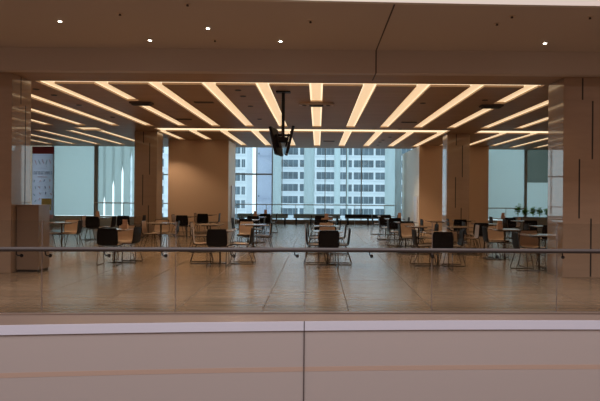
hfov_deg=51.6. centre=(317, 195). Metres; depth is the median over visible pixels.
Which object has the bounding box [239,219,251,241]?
dining chair
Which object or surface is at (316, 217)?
dining chair
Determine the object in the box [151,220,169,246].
dining chair
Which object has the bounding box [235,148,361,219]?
window
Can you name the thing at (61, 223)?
cafe table
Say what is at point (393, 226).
dining chair
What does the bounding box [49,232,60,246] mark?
dining chair
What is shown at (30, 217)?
cabinet
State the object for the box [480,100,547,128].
ceiling light
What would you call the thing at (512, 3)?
trim
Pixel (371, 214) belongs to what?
dining chair
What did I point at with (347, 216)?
window bench
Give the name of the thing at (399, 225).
dining chair
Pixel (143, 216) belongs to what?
dining chair
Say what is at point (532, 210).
leafy plant
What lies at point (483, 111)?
ceiling light
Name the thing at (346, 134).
ceiling light
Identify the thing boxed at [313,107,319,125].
diffuser
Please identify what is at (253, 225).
cafe table
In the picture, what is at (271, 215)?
dining chair
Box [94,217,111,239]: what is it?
cafe table
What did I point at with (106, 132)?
ceiling light
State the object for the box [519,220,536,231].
dining chair
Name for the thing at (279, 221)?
trim
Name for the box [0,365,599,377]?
trim
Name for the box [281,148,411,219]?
building
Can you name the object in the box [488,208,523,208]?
window rail
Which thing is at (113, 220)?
dining chair
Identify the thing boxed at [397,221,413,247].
dining chair
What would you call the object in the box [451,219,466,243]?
dining chair
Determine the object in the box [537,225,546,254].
dining chair
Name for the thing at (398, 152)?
round column
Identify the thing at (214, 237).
dining chair
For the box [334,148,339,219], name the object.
glass fin
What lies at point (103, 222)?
wall
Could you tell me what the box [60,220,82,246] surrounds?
dining chair
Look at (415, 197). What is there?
notice board
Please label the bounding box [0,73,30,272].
pillar
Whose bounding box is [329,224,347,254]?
dining chair
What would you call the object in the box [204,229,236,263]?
cafe table
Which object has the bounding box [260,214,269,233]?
dining chair
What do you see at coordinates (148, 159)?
pillar
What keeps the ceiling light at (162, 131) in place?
attached to the ceiling
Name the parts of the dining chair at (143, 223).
backrest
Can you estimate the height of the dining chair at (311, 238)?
0.803 m
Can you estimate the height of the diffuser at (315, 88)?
0.018 m
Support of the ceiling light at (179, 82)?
attached to the ceiling
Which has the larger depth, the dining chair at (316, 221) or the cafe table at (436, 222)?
the cafe table at (436, 222)
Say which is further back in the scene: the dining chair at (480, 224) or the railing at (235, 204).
the railing at (235, 204)
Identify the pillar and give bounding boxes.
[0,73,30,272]
[134,131,162,236]
[442,134,469,238]
[547,77,599,277]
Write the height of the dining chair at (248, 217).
0.803 m
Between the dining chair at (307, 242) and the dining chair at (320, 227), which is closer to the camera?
the dining chair at (307, 242)
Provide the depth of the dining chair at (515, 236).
13.13 m
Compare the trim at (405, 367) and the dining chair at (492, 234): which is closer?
the trim at (405, 367)
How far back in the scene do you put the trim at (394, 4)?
11.11 m
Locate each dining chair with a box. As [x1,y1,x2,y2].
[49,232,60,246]
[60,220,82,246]
[63,219,79,246]
[80,216,94,239]
[85,217,103,240]
[96,228,122,265]
[100,216,115,227]
[112,225,135,259]
[113,226,142,262]
[117,216,129,225]
[134,215,146,236]
[140,220,159,246]
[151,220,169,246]
[160,221,179,246]
[170,214,185,236]
[176,215,190,237]
[189,222,206,252]
[190,227,213,263]
[194,213,206,232]
[197,214,209,233]
[206,229,229,266]
[208,213,220,228]
[230,218,247,242]
[230,227,255,263]
[237,221,254,246]
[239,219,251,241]
[247,216,259,238]
[254,222,272,246]
[255,218,265,242]
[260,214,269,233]
[260,215,272,237]
[265,213,277,232]
[303,228,326,264]
[306,223,325,254]
[314,216,324,223]
[314,220,327,232]
[317,226,335,260]
[318,222,333,228]
[318,230,338,267]
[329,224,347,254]
[329,228,351,264]
[370,214,383,234]
[377,217,392,239]
[379,215,390,235]
[386,220,403,246]
[387,218,400,240]
[396,224,417,254]
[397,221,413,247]
[399,223,417,247]
[406,220,423,246]
[410,229,436,265]
[419,219,433,243]
[419,224,439,254]
[429,232,453,269]
[439,229,465,265]
[446,218,458,242]
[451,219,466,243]
[459,224,480,254]
[460,221,480,247]
[470,223,488,246]
[480,226,505,259]
[486,225,508,257]
[503,219,518,239]
[505,218,515,238]
[506,217,520,238]
[510,231,539,270]
[518,230,546,267]
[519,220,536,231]
[524,224,543,244]
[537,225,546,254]
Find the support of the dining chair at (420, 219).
on the floor
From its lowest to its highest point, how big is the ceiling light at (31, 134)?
0.063 m
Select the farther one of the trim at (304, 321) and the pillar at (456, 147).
the pillar at (456, 147)
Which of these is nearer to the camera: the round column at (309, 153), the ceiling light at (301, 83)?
the ceiling light at (301, 83)
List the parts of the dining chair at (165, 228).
backrest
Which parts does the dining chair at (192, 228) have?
sled leg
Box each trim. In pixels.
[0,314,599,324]
[0,320,599,334]
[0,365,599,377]
[94,146,96,216]
[224,0,599,7]
[228,141,235,228]
[235,219,401,223]
[303,321,304,400]
[372,4,394,80]
[525,150,526,216]
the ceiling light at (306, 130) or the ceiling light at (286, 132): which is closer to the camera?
the ceiling light at (306, 130)
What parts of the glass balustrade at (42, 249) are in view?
handrail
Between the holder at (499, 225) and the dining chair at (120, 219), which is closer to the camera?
the holder at (499, 225)
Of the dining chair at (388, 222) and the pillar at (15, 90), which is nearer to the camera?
the pillar at (15, 90)
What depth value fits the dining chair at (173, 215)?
22.75 m
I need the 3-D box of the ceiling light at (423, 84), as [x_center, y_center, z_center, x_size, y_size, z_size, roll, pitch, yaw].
[2.742,-2.331,12.787,1.123,0.063,0.051,0,0,0]
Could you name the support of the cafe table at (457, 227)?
on the floor
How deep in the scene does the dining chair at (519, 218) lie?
23.29 m
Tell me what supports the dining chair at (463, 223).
on the floor
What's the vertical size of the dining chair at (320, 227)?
0.803 m
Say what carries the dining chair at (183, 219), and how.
on the floor
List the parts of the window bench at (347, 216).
seat, backrest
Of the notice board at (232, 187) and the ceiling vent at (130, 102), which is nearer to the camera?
the ceiling vent at (130, 102)
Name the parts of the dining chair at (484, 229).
sled leg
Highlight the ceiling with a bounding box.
[0,0,599,149]
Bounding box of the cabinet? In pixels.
[16,204,49,271]
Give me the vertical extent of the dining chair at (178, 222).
0.803 m
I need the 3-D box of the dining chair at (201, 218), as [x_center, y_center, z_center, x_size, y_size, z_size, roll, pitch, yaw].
[-4.506,1.091,24.433,0.447,0.803,0.524,0,0,1]
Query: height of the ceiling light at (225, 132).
0.063 m
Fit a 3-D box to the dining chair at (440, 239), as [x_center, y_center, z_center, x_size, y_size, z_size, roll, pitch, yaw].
[2.615,1.150,13.182,0.447,0.803,0.524,0,0,1]
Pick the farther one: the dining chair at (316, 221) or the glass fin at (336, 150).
the glass fin at (336, 150)
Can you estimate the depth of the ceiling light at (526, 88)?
14.10 m
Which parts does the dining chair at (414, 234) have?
sled leg, sled leg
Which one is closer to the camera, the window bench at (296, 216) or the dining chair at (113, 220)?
the dining chair at (113, 220)
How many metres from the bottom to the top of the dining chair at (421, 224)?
0.803 m
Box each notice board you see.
[230,186,234,221]
[414,196,417,220]
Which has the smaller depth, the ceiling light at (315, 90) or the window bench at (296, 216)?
the ceiling light at (315, 90)
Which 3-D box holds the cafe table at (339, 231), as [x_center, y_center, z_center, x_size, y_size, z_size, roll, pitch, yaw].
[0.221,1.159,14.000,0.660,0.745,0.660,0,0,0]
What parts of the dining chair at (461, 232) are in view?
backrest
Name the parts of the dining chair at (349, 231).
sled leg, sled leg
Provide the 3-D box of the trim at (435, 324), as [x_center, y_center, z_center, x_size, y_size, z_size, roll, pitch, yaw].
[-1.069,1.631,7.166,27.124,0.116,1.269,0,0,-5]
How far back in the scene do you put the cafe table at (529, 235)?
13.18 m
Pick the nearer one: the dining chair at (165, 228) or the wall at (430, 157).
the dining chair at (165, 228)
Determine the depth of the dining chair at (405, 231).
17.31 m
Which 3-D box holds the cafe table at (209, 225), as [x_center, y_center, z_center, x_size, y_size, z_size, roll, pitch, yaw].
[-2.909,1.133,16.700,0.660,0.745,0.660,0,0,0]
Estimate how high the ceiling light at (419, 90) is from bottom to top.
0.063 m
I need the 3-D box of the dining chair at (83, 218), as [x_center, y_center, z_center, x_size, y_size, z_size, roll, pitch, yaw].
[-7.676,1.065,20.868,0.524,0.803,0.447,0,0,0]
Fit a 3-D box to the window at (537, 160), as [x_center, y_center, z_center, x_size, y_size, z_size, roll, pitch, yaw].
[11.250,-0.563,30.080,2.310,3.570,0.120,0,0,0]
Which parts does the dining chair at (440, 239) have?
sled leg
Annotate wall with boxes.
[0,329,599,400]
[30,146,51,203]
[52,216,502,225]
[168,140,228,230]
[402,146,418,229]
[419,146,488,230]
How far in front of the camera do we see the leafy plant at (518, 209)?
28.43 m
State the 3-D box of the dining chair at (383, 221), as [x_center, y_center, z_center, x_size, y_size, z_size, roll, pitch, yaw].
[2.639,1.150,24.383,0.447,0.803,0.524,0,0,0]
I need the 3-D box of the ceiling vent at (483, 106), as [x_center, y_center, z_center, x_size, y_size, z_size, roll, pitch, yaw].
[4.359,-2.246,15.600,0.550,0.074,0.280,0,0,0]
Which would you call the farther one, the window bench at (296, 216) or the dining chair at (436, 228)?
the window bench at (296, 216)
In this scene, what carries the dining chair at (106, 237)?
on the floor
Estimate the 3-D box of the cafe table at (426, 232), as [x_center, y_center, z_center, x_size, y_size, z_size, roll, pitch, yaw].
[2.690,1.179,13.900,0.660,0.745,0.660,0,0,0]
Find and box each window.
[53,146,94,215]
[97,146,134,216]
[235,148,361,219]
[488,149,525,220]
[527,150,547,216]
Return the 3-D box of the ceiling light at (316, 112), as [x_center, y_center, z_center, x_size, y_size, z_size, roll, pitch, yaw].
[-0.041,-2.354,18.395,0.310,0.063,5.110,0,0,0]
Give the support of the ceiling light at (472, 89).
attached to the ceiling
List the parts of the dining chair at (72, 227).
backrest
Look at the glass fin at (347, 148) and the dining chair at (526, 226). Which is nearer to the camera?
the dining chair at (526, 226)
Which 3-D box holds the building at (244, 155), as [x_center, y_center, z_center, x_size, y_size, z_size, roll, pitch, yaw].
[-31.670,-3.730,156.750,28.600,58.000,14.500,0,0,0]
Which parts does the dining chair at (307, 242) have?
sled leg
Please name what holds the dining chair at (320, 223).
on the floor
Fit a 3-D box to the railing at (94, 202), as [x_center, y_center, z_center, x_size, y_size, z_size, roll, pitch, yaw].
[-8.658,0.886,29.600,4.100,1.145,0.050,0,0,0]
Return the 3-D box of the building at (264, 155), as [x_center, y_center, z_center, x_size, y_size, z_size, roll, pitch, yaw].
[-14.363,-4.588,181.750,5.600,60.000,14.500,0,0,0]
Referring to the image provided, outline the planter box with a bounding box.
[513,217,547,230]
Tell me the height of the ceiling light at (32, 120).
0.063 m
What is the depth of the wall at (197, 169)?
26.20 m
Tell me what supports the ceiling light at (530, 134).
attached to the ceiling
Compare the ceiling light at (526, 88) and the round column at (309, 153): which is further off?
the round column at (309, 153)
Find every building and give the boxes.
[130,147,252,218]
[257,148,271,218]
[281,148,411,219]
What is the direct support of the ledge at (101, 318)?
attached to the wall at (232, 349)
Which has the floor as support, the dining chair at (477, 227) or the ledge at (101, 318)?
the dining chair at (477, 227)
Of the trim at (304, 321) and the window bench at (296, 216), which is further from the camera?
the window bench at (296, 216)
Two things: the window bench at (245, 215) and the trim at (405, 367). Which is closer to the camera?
the trim at (405, 367)
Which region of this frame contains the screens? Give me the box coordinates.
[269,91,294,156]
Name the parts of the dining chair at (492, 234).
backrest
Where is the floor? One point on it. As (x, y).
(72, 281)
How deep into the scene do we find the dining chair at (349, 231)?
13.79 m
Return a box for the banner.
[32,147,53,225]
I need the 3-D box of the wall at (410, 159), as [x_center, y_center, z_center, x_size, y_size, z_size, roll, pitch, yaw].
[4.598,-0.357,31.040,0.010,3.850,5.640,0,0,0]
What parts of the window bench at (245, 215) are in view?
seat, backrest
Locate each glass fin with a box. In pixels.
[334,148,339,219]
[346,148,348,219]
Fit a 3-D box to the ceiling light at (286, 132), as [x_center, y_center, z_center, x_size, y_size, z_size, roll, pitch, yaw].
[-1.171,-2.363,25.750,0.300,0.063,6.300,0,0,0]
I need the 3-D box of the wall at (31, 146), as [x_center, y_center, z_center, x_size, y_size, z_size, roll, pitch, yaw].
[-14.591,-1.090,13.100,0.200,23.000,42.200,0,0,0]
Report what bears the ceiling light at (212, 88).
attached to the ceiling
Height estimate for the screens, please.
1.426 m
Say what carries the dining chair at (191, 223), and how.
on the floor
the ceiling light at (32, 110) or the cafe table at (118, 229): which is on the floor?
the cafe table at (118, 229)
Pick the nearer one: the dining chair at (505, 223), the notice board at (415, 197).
the dining chair at (505, 223)
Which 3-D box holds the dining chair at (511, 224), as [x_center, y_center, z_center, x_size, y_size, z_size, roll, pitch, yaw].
[6.988,1.186,22.782,0.447,0.803,0.524,0,0,-1]
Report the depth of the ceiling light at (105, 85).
14.13 m
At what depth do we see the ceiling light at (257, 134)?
25.72 m
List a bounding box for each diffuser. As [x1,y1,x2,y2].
[311,84,320,99]
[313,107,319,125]
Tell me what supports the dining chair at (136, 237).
on the floor
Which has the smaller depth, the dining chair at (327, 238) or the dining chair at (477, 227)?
the dining chair at (327, 238)
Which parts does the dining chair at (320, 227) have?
backrest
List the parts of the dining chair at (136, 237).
sled leg, sled leg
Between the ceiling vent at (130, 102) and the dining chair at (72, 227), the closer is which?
the ceiling vent at (130, 102)
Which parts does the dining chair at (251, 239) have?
seat, sled leg, sled leg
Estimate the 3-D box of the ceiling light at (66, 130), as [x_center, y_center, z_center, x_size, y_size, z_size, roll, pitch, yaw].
[-9.080,-2.428,25.750,0.300,0.063,6.300,0,0,0]
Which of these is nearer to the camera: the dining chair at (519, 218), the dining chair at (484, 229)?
the dining chair at (484, 229)
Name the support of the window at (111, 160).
in the wall at (103, 222)
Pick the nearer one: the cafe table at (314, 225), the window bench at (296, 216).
the cafe table at (314, 225)
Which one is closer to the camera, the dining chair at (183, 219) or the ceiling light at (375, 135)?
the dining chair at (183, 219)
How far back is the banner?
29.60 m
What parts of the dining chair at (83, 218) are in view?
backrest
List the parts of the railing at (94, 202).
rail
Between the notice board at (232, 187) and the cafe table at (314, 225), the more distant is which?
the notice board at (232, 187)
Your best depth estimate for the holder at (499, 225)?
15.33 m
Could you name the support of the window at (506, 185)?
in the wall at (103, 222)
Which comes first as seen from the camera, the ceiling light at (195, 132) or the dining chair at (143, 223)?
the dining chair at (143, 223)
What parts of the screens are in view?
ceiling plate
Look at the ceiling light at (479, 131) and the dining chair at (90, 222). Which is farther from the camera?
the ceiling light at (479, 131)
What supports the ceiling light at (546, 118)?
attached to the ceiling
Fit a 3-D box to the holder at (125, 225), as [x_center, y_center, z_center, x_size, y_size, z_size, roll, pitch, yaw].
[-4.405,0.642,14.150,0.130,0.210,0.100,0,0,5]
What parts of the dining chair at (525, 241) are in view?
backrest, seat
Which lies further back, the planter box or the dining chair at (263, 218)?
the planter box
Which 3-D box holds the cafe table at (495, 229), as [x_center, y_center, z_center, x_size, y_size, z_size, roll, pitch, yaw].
[4.640,1.195,15.400,0.660,0.745,0.660,0,0,0]
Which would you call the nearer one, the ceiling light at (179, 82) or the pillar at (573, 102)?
the pillar at (573, 102)
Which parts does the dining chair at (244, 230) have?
backrest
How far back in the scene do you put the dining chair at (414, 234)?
13.81 m
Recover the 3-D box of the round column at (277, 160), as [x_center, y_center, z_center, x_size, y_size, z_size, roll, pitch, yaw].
[-2.333,2.236,35.000,0.540,14.550,0.540,0,0,0]
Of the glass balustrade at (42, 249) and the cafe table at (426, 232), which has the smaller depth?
the glass balustrade at (42, 249)
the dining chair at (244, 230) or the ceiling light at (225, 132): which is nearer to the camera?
the dining chair at (244, 230)
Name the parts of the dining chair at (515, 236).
sled leg, sled leg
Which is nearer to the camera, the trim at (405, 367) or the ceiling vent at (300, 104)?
the trim at (405, 367)
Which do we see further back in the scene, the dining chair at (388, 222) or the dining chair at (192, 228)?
the dining chair at (388, 222)
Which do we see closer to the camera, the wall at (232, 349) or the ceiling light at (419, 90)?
the wall at (232, 349)
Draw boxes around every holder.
[121,220,128,228]
[496,221,502,228]
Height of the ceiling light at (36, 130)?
0.063 m
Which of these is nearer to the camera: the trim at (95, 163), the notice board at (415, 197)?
the notice board at (415, 197)
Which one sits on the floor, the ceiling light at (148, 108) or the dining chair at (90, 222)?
the dining chair at (90, 222)
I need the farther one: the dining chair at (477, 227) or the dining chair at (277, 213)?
the dining chair at (277, 213)
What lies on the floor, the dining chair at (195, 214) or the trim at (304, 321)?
the dining chair at (195, 214)
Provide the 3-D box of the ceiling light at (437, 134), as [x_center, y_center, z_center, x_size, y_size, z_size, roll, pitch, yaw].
[4.479,-2.317,25.750,0.300,0.063,6.300,0,0,0]
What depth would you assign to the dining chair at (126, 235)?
14.76 m
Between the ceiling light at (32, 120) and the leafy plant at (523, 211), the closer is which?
the ceiling light at (32, 120)
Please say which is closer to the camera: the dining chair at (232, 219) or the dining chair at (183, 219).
the dining chair at (232, 219)
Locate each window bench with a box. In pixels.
[237,213,287,224]
[293,214,339,224]
[345,214,380,224]
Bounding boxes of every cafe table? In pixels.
[49,222,77,246]
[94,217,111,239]
[96,228,133,262]
[146,222,174,246]
[196,224,223,228]
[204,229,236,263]
[241,224,266,246]
[313,230,342,264]
[314,225,338,254]
[405,225,431,253]
[421,231,455,265]
[425,220,448,223]
[443,226,472,254]
[488,228,519,259]
[519,234,546,270]
[530,225,545,246]
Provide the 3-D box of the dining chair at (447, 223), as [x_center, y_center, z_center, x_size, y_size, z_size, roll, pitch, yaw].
[4.603,1.166,20.997,0.524,0.803,0.447,0,0,1]
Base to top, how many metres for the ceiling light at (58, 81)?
0.063 m
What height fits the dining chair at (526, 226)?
0.803 m
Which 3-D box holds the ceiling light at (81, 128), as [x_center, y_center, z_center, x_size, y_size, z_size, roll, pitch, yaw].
[-8.130,-2.420,22.100,0.800,0.063,1.000,0,0,0]
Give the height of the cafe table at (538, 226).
0.745 m
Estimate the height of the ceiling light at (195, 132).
0.063 m
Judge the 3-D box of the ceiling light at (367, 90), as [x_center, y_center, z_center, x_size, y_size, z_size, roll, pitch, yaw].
[1.089,-2.345,17.000,0.310,0.063,7.900,0,0,0]
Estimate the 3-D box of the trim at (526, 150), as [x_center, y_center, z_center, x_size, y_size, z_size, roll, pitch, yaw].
[10.065,-0.512,30.065,0.060,3.450,0.170,0,0,0]
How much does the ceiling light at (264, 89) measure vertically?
0.063 m
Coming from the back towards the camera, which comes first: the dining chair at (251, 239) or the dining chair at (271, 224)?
the dining chair at (271, 224)
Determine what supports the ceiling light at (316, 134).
attached to the ceiling
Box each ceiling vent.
[129,101,153,105]
[299,103,333,106]
[479,104,503,108]
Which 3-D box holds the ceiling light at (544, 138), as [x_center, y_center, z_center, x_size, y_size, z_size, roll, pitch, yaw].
[8.999,-2.280,25.750,0.300,0.063,6.300,0,0,0]
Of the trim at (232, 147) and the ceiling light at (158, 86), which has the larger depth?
the trim at (232, 147)
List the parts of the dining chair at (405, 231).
backrest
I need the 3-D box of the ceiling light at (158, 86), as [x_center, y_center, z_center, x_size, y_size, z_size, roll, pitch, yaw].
[-3.431,-2.382,17.000,0.310,0.063,7.900,0,0,0]
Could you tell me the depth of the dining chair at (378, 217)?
21.81 m
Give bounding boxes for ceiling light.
[31,94,119,125]
[31,108,83,124]
[31,119,50,124]
[31,134,73,143]
[36,130,97,143]
[41,81,152,125]
[58,81,112,81]
[66,130,125,144]
[74,127,105,130]
[94,82,138,100]
[96,130,134,141]
[139,106,185,125]
[148,82,219,125]
[158,128,268,130]
[159,130,185,139]
[179,82,234,82]
[189,130,211,139]
[201,83,253,126]
[220,130,246,145]
[251,131,271,145]
[255,83,287,126]
[277,129,447,131]
[285,131,295,145]
[301,83,356,83]
[309,84,322,101]
[311,107,321,126]
[313,131,320,145]
[339,131,351,145]
[346,84,376,127]
[362,132,382,146]
[379,84,430,127]
[387,132,413,146]
[412,132,444,146]
[413,85,483,127]
[423,84,478,84]
[448,109,492,127]
[470,133,506,145]
[479,131,547,132]
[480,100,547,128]
[491,133,537,145]
[493,85,537,103]
[509,138,547,147]
[514,117,547,128]
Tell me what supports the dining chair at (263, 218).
on the floor
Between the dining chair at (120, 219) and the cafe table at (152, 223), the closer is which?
the cafe table at (152, 223)
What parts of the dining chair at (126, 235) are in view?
backrest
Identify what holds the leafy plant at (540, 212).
in the planter box
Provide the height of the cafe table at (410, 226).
0.745 m
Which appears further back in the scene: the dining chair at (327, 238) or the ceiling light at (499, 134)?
the ceiling light at (499, 134)
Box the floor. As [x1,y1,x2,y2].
[0,223,599,311]
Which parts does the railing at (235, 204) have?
rail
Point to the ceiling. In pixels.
(342, 38)
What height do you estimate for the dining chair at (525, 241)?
0.803 m
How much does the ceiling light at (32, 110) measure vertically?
0.063 m
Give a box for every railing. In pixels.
[94,202,167,214]
[235,204,402,224]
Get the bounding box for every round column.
[273,150,281,218]
[303,148,314,219]
[385,149,394,217]
[395,149,401,217]
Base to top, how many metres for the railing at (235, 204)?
1.075 m
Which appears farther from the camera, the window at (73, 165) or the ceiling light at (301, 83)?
the window at (73, 165)
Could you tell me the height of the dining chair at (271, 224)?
0.803 m
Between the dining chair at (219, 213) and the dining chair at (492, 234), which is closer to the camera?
the dining chair at (492, 234)
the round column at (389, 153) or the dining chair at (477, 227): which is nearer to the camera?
the dining chair at (477, 227)
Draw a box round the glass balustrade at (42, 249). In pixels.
[0,221,599,314]
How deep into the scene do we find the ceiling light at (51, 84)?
15.67 m
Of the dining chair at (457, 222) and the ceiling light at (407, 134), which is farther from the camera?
the ceiling light at (407, 134)
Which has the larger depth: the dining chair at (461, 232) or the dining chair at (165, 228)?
the dining chair at (165, 228)
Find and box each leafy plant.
[514,203,521,213]
[522,207,528,215]
[529,207,537,214]
[536,207,542,216]
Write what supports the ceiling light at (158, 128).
attached to the ceiling
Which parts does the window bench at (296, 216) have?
seat, backrest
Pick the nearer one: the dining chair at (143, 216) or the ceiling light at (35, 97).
the ceiling light at (35, 97)
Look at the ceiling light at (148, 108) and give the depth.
18.40 m
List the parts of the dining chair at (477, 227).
backrest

